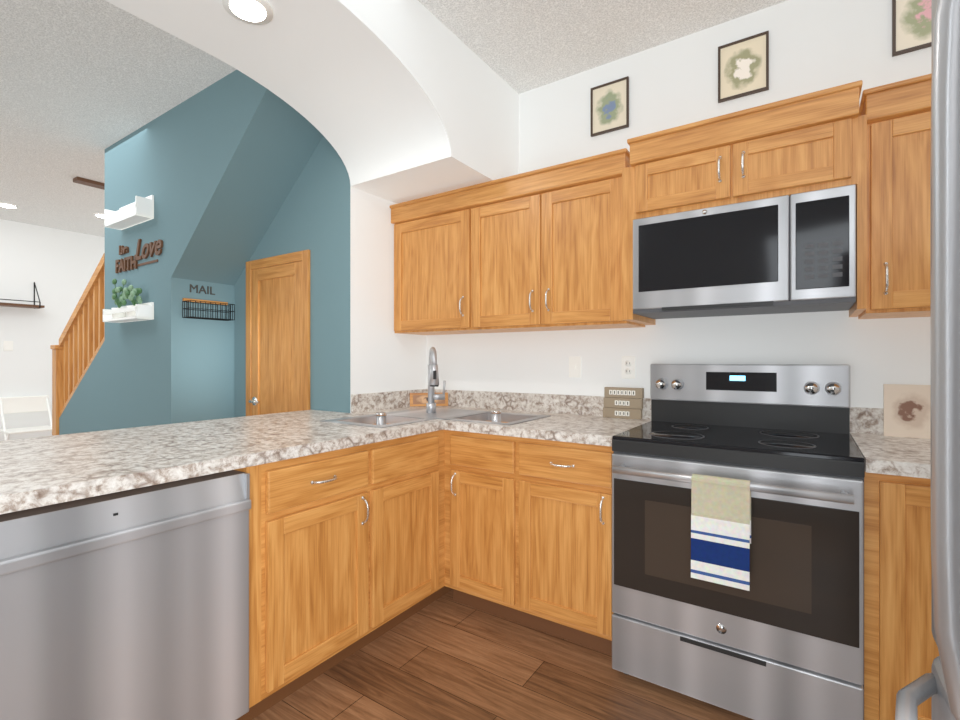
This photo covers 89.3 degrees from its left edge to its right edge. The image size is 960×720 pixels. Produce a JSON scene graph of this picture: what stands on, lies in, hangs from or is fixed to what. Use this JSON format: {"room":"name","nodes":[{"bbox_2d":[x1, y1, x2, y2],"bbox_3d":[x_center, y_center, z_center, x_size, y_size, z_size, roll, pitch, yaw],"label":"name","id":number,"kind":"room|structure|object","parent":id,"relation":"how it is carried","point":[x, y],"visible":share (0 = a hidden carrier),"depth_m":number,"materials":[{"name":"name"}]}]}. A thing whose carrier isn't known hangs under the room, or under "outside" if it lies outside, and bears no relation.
{"room":"kitchen","nodes":[
{"label":"kitchen","id":0,"kind":"room"},
{"bbox_2d":[0,219,104,440],"bbox_3d":[-5.720,-0.172,4.775,0.100,2.760,3.400,0,0,34],"label":"wall","id":1,"kind":"structure","parent":0,"point":[58,267],"depth_m":5.59,"materials":[{"name":"white paint"}]},
{"bbox_2d":[3,341,12,350],"bbox_3d":[-5.237,-0.157,5.391,0.013,0.110,0.080,0,0,34],"label":"switch plate","id":2,"kind":"object","parent":1,"relation":"attached to","point":[7,345],"visible":1,"depth_m":5.39,"materials":[{"name":"white plastic"}]},
{"bbox_2d":[0,282,44,308],"bbox_3d":[-5.303,-0.741,5.122,0.207,0.308,1.040,0,0,34],"label":"wall shelf","id":3,"kind":"object","parent":1,"relation":"attached to","point":[34,306],"visible":1,"depth_m":5.38,"materials":[{"name":"brown wood"}]},
{"bbox_2d":[59,70,276,434],"bbox_3d":[-2.235,-0.172,3.257,3.160,2.760,0.060,0,0,34],"label":"wall","id":4,"kind":"structure","parent":0,"point":[182,162],"depth_m":3.08,"materials":[{"name":"teal paint"}]},
{"bbox_2d":[119,245,128,254],"bbox_3d":[-2.471,-0.768,3.368,0.136,0.066,0.012,0,0,34],"label":"sign","id":5,"kind":"object","parent":4,"relation":"attached to","point":[123,250],"visible":0.96,"depth_m":3.37,"materials":[{"name":"brown wood"}]},
{"bbox_2d":[115,255,137,272],"bbox_3d":[-2.439,-0.660,3.347,0.328,0.093,0.012,0,0,34],"label":"sign","id":6,"kind":"object","parent":4,"relation":"attached to","point":[129,262],"visible":0.88,"depth_m":3.35,"materials":[{"name":"brown wood"}]},
{"bbox_2d":[103,279,153,322],"bbox_3d":[-2.350,-0.411,3.237,0.530,0.297,0.100,0,0,34],"label":"shelf ledge","id":7,"kind":"object","parent":4,"relation":"attached to","point":[138,311],"visible":1,"depth_m":3.17,"materials":[{"name":"white paint"}]},
{"bbox_2d":[104,195,153,229],"bbox_3d":[-2.338,-0.987,3.228,0.500,0.150,0.100,0,0,34],"label":"shelf ledge","id":8,"kind":"object","parent":4,"relation":"attached to","point":[139,210],"visible":0.98,"depth_m":3.15,"materials":[{"name":"white paint"}]},
{"bbox_2d":[118,259,157,270],"bbox_3d":[-2.324,-0.634,3.276,0.650,0.015,0.006,0,0,34],"label":"sign","id":9,"kind":"object","parent":4,"relation":"attached to","point":[148,262],"visible":0.43,"depth_m":3.19,"materials":[{"name":"brown wood"}]},
{"bbox_2d":[135,239,162,260],"bbox_3d":[-2.155,-0.734,3.156,0.379,0.138,0.012,0,0,34],"label":"love sign","id":10,"kind":"object","parent":4,"relation":"attached to","point":[152,247],"visible":0.98,"depth_m":3.15,"materials":[{"name":"brown wood"}]},
{"bbox_2d":[181,279,233,422],"bbox_3d":[-1.824,-0.172,3.222,0.100,2.760,0.340,0,0,34],"label":"wall","id":11,"kind":"structure","parent":0,"point":[207,369],"depth_m":3.18,"materials":[{"name":"teal paint"}]},
{"bbox_2d":[190,284,214,294],"bbox_3d":[-1.802,-0.458,3.156,0.006,0.052,0.158,0,0,34],"label":"sign","id":12,"kind":"object","parent":11,"relation":"attached to","point":[196,286],"visible":1,"depth_m":3.15,"materials":[{"name":"grey metal"}]},
{"bbox_2d":[182,298,234,320],"bbox_3d":[-1.753,-0.327,3.144,0.101,0.124,0.284,0,0,34],"label":"basket","id":13,"kind":"object","parent":11,"relation":"attached to","point":[205,302],"visible":1,"depth_m":3.13,"materials":[{"name":"black metal"}]},
{"bbox_2d":[182,96,322,284],"bbox_3d":[-1.297,-1.031,2.869,1.170,1.038,0.340,0,0,34],"label":"soffit","id":14,"kind":"structure","parent":0,"point":[286,141],"depth_m":2.88,"materials":[{"name":"teal paint"}]},
{"bbox_2d":[234,136,363,416],"bbox_3d":[-1.174,-0.172,3.051,1.170,2.760,0.100,0,0,34],"label":"wall","id":15,"kind":"structure","parent":0,"point":[320,215],"depth_m":2.80,"materials":[{"name":"teal"}]},
{"bbox_2d":[246,250,309,415],"bbox_3d":[-1.294,0.278,3.030,0.655,1.860,0.066,0,0,34],"label":"closet door","id":16,"kind":"structure","parent":15,"relation":"in","point":[278,334],"depth_m":3.04,"materials":[{"name":"brown wood"}]},
{"bbox_2d":[105,0,518,203],"bbox_3d":[-1.011,-1.257,1.617,0.700,0.590,3.400,0,0,34],"label":"archway","id":17,"kind":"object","parent":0,"point":[397,101],"depth_m":2.22,"materials":[{"name":"white paint"}]},
{"bbox_2d":[222,0,272,24],"bbox_3d":[-0.847,-1.284,1.772,0.170,0.015,0.170,0,0,34],"label":"recessed light","id":18,"kind":"object","parent":17,"relation":"attached to","point":[255,12],"visible":0.96,"depth_m":1.78,"materials":[{"name":"white plastic"}]},
{"bbox_2d":[0,0,786,236],"bbox_3d":[-2.202,-1.582,2.416,8.570,0.060,3.600,0,0,34],"label":"ceiling","id":19,"kind":"structure","parent":0,"point":[84,84],"depth_m":2.52,"materials":[{"name":"white paint"}]},
{"bbox_2d":[0,202,18,208],"bbox_3d":[-4.726,-1.544,4.856,0.170,0.015,0.170,0,0,34],"label":"recessed light","id":20,"kind":"object","parent":19,"relation":"in","point":[7,205],"visible":1,"depth_m":4.84,"materials":[{"name":"white plastic"}]},
{"bbox_2d":[73,176,104,189],"bbox_3d":[-3.258,-1.536,4.407,0.100,0.029,0.670,0,0,34],"label":"ceiling fan","id":21,"kind":"object","parent":19,"relation":"hanging from","point":[88,182],"depth_m":4.19,"materials":[{"name":"brown wood"}]},
{"bbox_2d":[93,213,103,217],"bbox_3d":[-4.038,-1.544,5.200,0.170,0.015,0.170,0,0,34],"label":"recessed light","id":22,"kind":"object","parent":19,"relation":"in","point":[100,215],"visible":0.65,"depth_m":5.15,"materials":[{"name":"white plastic"}]},
{"bbox_2d":[364,191,426,393],"bbox_3d":[-0.549,-0.172,3.023,0.100,2.760,0.550,0,0,34],"label":"wall","id":23,"kind":"structure","parent":0,"point":[393,361],"depth_m":2.89,"materials":[{"name":"white paint"}]},
{"bbox_2d":[352,389,427,414],"bbox_3d":[-0.531,0.242,2.939,0.019,0.102,0.627,0,0,34],"label":"backsplash","id":24,"kind":"structure","parent":23,"relation":"attached to","point":[380,401],"depth_m":2.85,"materials":[{"name":"beige stone"}]},
{"bbox_2d":[252,589,753,719],"bbox_3d":[-2.202,1.238,2.416,8.570,0.060,3.600,0,0,34],"label":"floor","id":25,"kind":"structure","parent":0,"point":[445,657],"depth_m":1.82,"materials":[{"name":"wood"}]},
{"bbox_2d":[0,395,51,439],"bbox_3d":[-4.949,0.809,5.330,0.498,0.812,0.420,0,0,34],"label":"folding chair","id":26,"kind":"object","parent":25,"relation":"on","point":[11,405],"visible":0.6,"depth_m":5.37,"materials":[{"name":"white plastic"}]},
{"bbox_2d":[50,253,104,435],"bbox_3d":[-2.921,0.210,4.293,2.855,1.997,1.076,0,0,34],"label":"stair railing","id":27,"kind":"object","parent":25,"relation":"on","point":[78,347],"depth_m":3.91,"materials":[{"name":"brown wood"}]},
{"bbox_2d":[0,470,250,719],"bbox_3d":[-1.120,0.782,1.431,0.586,0.852,0.594,0,0,34],"label":"dishwasher","id":28,"kind":"object","parent":25,"relation":"on","point":[131,604],"visible":0.96,"depth_m":1.26,"materials":[{"name":"grey metal"}]},
{"bbox_2d":[156,427,387,719],"bbox_3d":[-0.810,0.770,1.934,0.600,0.875,0.581,0,0,34],"label":"base cabinet","id":29,"kind":"object","parent":25,"relation":"on","point":[374,515],"depth_m":1.73,"materials":[{"name":"brown wood"}]},
{"bbox_2d":[0,447,239,510],"bbox_3d":[-0.907,0.333,1.840,0.617,0.001,1.605,0,0,34],"label":"countertop","id":30,"kind":"structure","parent":29,"relation":"on","point":[43,481],"depth_m":1.29,"materials":[{"name":"beige stone"}]},
{"bbox_2d":[410,393,447,406],"bbox_3d":[-0.320,0.248,3.050,0.240,0.084,0.018,0,-6,-11],"label":"framed picture","id":31,"kind":"object","parent":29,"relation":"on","point":[418,399],"visible":0.79,"depth_m":3.03,"materials":[{"name":"brown wood"}]},
{"bbox_2d":[296,419,443,630],"bbox_3d":[-0.570,0.770,2.292,0.600,0.875,0.558,0,0,34],"label":"base cabinet","id":32,"kind":"object","parent":25,"relation":"on","point":[415,450],"depth_m":2.18,"materials":[{"name":"brown wood"}]},
{"bbox_2d":[440,415,579,627],"bbox_3d":[0.187,0.770,2.485,0.483,0.875,0.617,0,0,34],"label":"base cabinet","id":33,"kind":"object","parent":25,"relation":"on","point":[488,460],"depth_m":2.23,"materials":[{"name":"brown wood"}]},
{"bbox_2d":[532,419,643,654],"bbox_3d":[0.483,0.770,2.287,0.509,0.875,0.617,0,0,34],"label":"base cabinet","id":34,"kind":"object","parent":25,"relation":"on","point":[572,464],"depth_m":2.00,"materials":[{"name":"brown wood"}]},
{"bbox_2d":[603,387,643,419],"bbox_3d":[0.716,0.215,2.432,0.200,0.154,0.032,0,0,34],"label":"blocks","id":35,"kind":"object","parent":34,"relation":"on","point":[623,402],"visible":1,"depth_m":2.42,"materials":[{"name":"brown wood"}]},
{"bbox_2d":[612,364,864,719],"bbox_3d":[0.976,0.613,1.877,0.760,1.190,0.732,0,0,34],"label":"range","id":36,"kind":"object","parent":25,"relation":"on","point":[782,638],"visible":0.98,"depth_m":1.65,"materials":[{"name":"grey metal"}]},
{"bbox_2d":[691,474,750,590],"bbox_3d":[0.783,0.549,1.580,0.170,0.337,0.058,0,0,34],"label":"hanging towel","id":37,"kind":"object","parent":36,"relation":"hanging from","point":[720,528],"visible":0.9,"depth_m":1.56,"materials":[{"name":"fabric"}]},
{"bbox_2d":[864,475,938,719],"bbox_3d":[1.518,0.770,1.592,0.452,0.875,0.617,0,0,34],"label":"base cabinet","id":38,"kind":"object","parent":25,"relation":"on","point":[900,646],"depth_m":1.42,"materials":[{"name":"brown wood"}]},
{"bbox_2d":[850,431,930,478],"bbox_3d":[1.679,0.313,1.467,0.859,0.040,0.645,0,0,34],"label":"countertop","id":39,"kind":"structure","parent":38,"relation":"on","point":[909,458],"depth_m":1.51,"materials":[{"name":"beige stone"}]},
{"bbox_2d":[883,384,930,438],"bbox_3d":[1.624,0.193,1.829,0.160,0.199,0.012,0,0,34],"label":"picture","id":40,"kind":"object","parent":39,"relation":"on","point":[906,410],"visible":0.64,"depth_m":1.83},
{"bbox_2d":[895,0,959,719],"bbox_3d":[0.738,0.308,0.137,0.888,1.760,0.910,0,0,34],"label":"fridge","id":41,"kind":"object","parent":25,"relation":"on","point":[940,684],"visible":1,"depth_m":0.42,"materials":[{"name":"grey metal"}]},
{"bbox_2d":[427,0,931,407],"bbox_3d":[-1.228,-0.172,3.870,8.570,2.760,0.100,0,0,34],"label":"wall","id":42,"kind":"structure","parent":0,"point":[816,45],"depth_m":2.28,"materials":[{"name":"white paint"}]},
{"bbox_2d":[390,193,474,334],"bbox_3d":[-0.177,-0.542,2.907,0.642,0.756,0.322,0,0,34],"label":"upper cabinet","id":43,"kind":"object","parent":42,"relation":"attached to","point":[422,226],"depth_m":2.83,"materials":[{"name":"brown wood"}]},
{"bbox_2d":[450,148,655,332],"bbox_3d":[0.364,-0.542,2.508,0.959,0.756,0.382,0,0,34],"label":"upper cabinet","id":44,"kind":"object","parent":42,"relation":"attached to","point":[550,248],"depth_m":2.38,"materials":[{"name":"brown wood"}]},
{"bbox_2d":[569,356,580,377],"bbox_3d":[0.514,0.038,2.633,0.070,0.114,0.014,0,0,34],"label":"switch plate","id":45,"kind":"object","parent":42,"relation":"attached to","point":[575,366],"visible":1,"depth_m":2.63,"materials":[{"name":"white plastic"}]},
{"bbox_2d":[591,76,628,136],"bbox_3d":[0.673,-1.313,2.524,0.200,0.253,0.015,0,0,34],"label":"framed picture","id":46,"kind":"object","parent":42,"relation":"attached to","point":[609,106],"visible":1,"depth_m":2.52,"materials":[{"name":"brown paper"}]},
{"bbox_2d":[622,356,634,378],"bbox_3d":[0.756,0.038,2.473,0.070,0.114,0.009,0,0,34],"label":"outlet","id":47,"kind":"object","parent":42,"relation":"attached to","point":[628,367],"visible":1,"depth_m":2.47,"materials":[{"name":"white plastic"}]},
{"bbox_2d":[428,387,882,434],"bbox_3d":[0.926,0.242,2.350,3.094,0.102,0.018,0,0,34],"label":"backsplash","id":48,"kind":"structure","parent":42,"relation":"attached to","point":[870,420],"depth_m":2.67,"materials":[{"name":"beige stone"}]},
{"bbox_2d":[626,109,753,220],"bbox_3d":[0.938,-0.761,2.111,0.436,0.318,0.402,0,0,34],"label":"upper cabinet","id":49,"kind":"object","parent":42,"relation":"attached to","point":[703,164],"depth_m":1.93,"materials":[{"name":"brown wood"}]},
{"bbox_2d":[633,184,855,318],"bbox_3d":[1.073,-0.398,2.021,0.754,0.400,0.402,0,0,34],"label":"microwave","id":50,"kind":"object","parent":49,"relation":"attached to","point":[794,253],"visible":1,"depth_m":1.83,"materials":[{"name":"grey metal"}]},
{"bbox_2d":[718,30,768,102],"bbox_3d":[1.182,-1.313,2.183,0.201,0.253,0.015,0,0,34],"label":"framed picture","id":51,"kind":"object","parent":42,"relation":"attached to","point":[743,67],"visible":1,"depth_m":2.18,"materials":[{"name":"brown paper"}]},
{"bbox_2d":[754,81,861,199],"bbox_3d":[1.208,-0.761,1.930,0.436,0.318,0.402,0,0,34],"label":"upper cabinet","id":52,"kind":"object","parent":42,"relation":"attached to","point":[812,142],"depth_m":1.72,"materials":[{"name":"brown wood"}]},
{"bbox_2d":[849,73,931,318],"bbox_3d":[1.600,-0.542,1.679,0.493,0.756,0.382,0,0,34],"label":"upper cabinet","id":53,"kind":"object","parent":42,"relation":"attached to","point":[893,198],"depth_m":1.65,"materials":[{"name":"brown wood"}]},
{"bbox_2d":[892,0,931,56],"bbox_3d":[1.693,-1.313,1.840,0.200,0.253,0.015,0,0,34],"label":"framed picture","id":54,"kind":"object","parent":42,"relation":"attached to","point":[911,25],"visible":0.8,"depth_m":1.86,"materials":[{"name":"brown paper"}]}
]}

